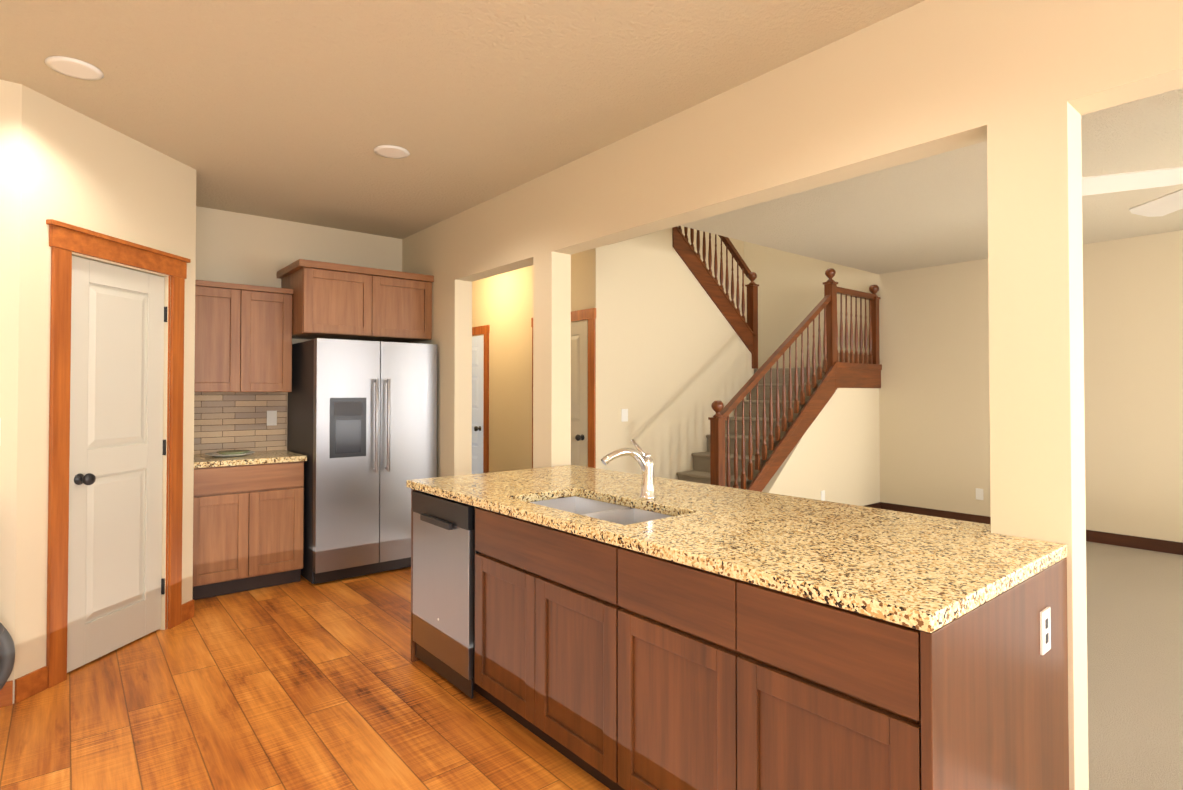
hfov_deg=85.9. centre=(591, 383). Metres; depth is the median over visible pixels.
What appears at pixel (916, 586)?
island countertop
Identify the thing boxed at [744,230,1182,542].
wall
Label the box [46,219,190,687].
door frame
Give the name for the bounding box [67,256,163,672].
pantry door
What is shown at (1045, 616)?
outlet
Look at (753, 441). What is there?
staircase
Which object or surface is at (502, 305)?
wall
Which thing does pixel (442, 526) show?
dishwasher
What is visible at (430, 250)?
wall
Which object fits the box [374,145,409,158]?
recessed light
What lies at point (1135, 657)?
floor
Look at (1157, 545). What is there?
baseboard
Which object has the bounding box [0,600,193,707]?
baseboard
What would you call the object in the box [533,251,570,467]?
column
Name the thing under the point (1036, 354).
column
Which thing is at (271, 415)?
backsplash outlet
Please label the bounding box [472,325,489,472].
door frame
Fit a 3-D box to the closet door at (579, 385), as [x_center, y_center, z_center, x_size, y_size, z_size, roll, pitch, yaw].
[-0.287,0.435,6.172,0.015,2.018,0.800,1,-1,-40]
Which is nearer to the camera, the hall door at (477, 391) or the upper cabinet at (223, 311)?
the upper cabinet at (223, 311)
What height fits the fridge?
1.738 m
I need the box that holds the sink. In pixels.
[529,496,672,524]
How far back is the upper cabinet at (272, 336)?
4.69 m
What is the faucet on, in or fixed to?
on the island countertop at (916, 586)
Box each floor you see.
[0,567,609,789]
[1086,541,1182,789]
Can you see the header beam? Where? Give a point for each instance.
(924, 79)
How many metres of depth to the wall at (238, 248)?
4.99 m
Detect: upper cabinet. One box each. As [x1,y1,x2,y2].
[194,280,251,394]
[252,285,295,394]
[280,259,383,340]
[368,271,433,342]
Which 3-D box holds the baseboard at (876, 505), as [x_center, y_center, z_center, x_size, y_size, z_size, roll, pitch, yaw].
[2.195,1.407,6.383,2.935,0.105,0.013,1,-1,-40]
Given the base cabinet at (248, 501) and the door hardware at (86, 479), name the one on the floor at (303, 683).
the base cabinet at (248, 501)
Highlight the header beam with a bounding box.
[455,0,1182,281]
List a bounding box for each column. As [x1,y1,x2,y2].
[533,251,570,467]
[987,101,1088,789]
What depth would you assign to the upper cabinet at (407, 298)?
5.07 m
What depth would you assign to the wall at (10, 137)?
2.79 m
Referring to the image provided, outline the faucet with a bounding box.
[601,439,655,499]
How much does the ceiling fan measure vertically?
0.479 m
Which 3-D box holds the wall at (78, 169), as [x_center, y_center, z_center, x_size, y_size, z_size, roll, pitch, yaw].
[-2.542,0.045,3.358,0.110,2.740,1.089,0,-1,5]
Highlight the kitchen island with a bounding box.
[407,487,1068,789]
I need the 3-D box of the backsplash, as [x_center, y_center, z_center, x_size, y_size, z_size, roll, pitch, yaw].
[-2.707,0.294,4.808,0.740,0.455,0.014,1,-1,-40]
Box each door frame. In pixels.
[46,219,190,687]
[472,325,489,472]
[531,308,595,468]
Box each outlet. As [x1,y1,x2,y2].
[267,411,276,425]
[1040,607,1050,654]
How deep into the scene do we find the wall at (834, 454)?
6.79 m
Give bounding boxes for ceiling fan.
[1082,167,1182,216]
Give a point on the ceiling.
(298, 111)
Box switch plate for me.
[621,409,627,421]
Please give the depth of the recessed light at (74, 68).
2.67 m
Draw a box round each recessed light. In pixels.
[44,56,103,79]
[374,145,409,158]
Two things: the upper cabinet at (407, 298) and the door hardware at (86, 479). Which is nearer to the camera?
the door hardware at (86, 479)
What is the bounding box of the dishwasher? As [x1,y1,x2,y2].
[412,491,473,698]
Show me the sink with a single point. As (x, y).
(610, 510)
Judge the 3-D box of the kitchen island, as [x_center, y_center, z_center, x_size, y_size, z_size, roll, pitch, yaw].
[0.239,0.965,2.549,0.966,0.876,2.541,1,-1,-40]
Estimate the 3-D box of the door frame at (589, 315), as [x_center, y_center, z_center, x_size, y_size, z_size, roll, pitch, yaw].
[-0.289,0.386,6.171,0.023,2.140,1.020,1,-1,-40]
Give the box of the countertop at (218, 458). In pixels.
[194,451,306,466]
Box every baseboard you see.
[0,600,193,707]
[864,502,880,508]
[880,502,1182,554]
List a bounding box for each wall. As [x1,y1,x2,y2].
[0,80,21,703]
[14,85,195,699]
[195,206,401,434]
[402,215,471,476]
[472,245,607,472]
[608,228,753,479]
[677,226,743,315]
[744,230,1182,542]
[762,388,879,505]
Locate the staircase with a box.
[672,226,881,491]
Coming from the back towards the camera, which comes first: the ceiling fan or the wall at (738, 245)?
the wall at (738, 245)
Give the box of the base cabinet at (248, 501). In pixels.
[192,463,303,599]
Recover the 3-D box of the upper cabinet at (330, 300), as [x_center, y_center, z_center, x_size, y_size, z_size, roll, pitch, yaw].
[-2.047,-0.611,4.975,0.562,0.500,0.616,1,-1,-40]
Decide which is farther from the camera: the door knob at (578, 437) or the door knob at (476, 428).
the door knob at (476, 428)
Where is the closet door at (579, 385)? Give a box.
[571,321,587,466]
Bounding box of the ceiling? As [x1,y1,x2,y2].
[0,0,1182,273]
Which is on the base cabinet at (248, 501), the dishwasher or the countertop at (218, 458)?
the countertop at (218, 458)
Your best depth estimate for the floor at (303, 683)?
2.69 m
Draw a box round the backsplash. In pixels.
[194,392,286,453]
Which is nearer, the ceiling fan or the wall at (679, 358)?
the ceiling fan
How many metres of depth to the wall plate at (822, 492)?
6.55 m
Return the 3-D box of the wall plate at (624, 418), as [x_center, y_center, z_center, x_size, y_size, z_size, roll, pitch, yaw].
[0.318,0.305,6.085,0.080,0.120,0.006,1,-1,-40]
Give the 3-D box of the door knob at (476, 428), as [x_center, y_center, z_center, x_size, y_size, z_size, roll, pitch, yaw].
[-1.321,0.524,7.353,0.072,0.060,0.060,1,-1,-40]
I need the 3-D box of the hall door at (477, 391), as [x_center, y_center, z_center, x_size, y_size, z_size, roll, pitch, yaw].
[-1.498,0.457,7.636,0.015,2.018,0.800,1,-1,-40]
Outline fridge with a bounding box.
[287,338,436,583]
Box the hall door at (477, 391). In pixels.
[472,335,483,473]
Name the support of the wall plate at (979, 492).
attached to the wall at (934, 410)

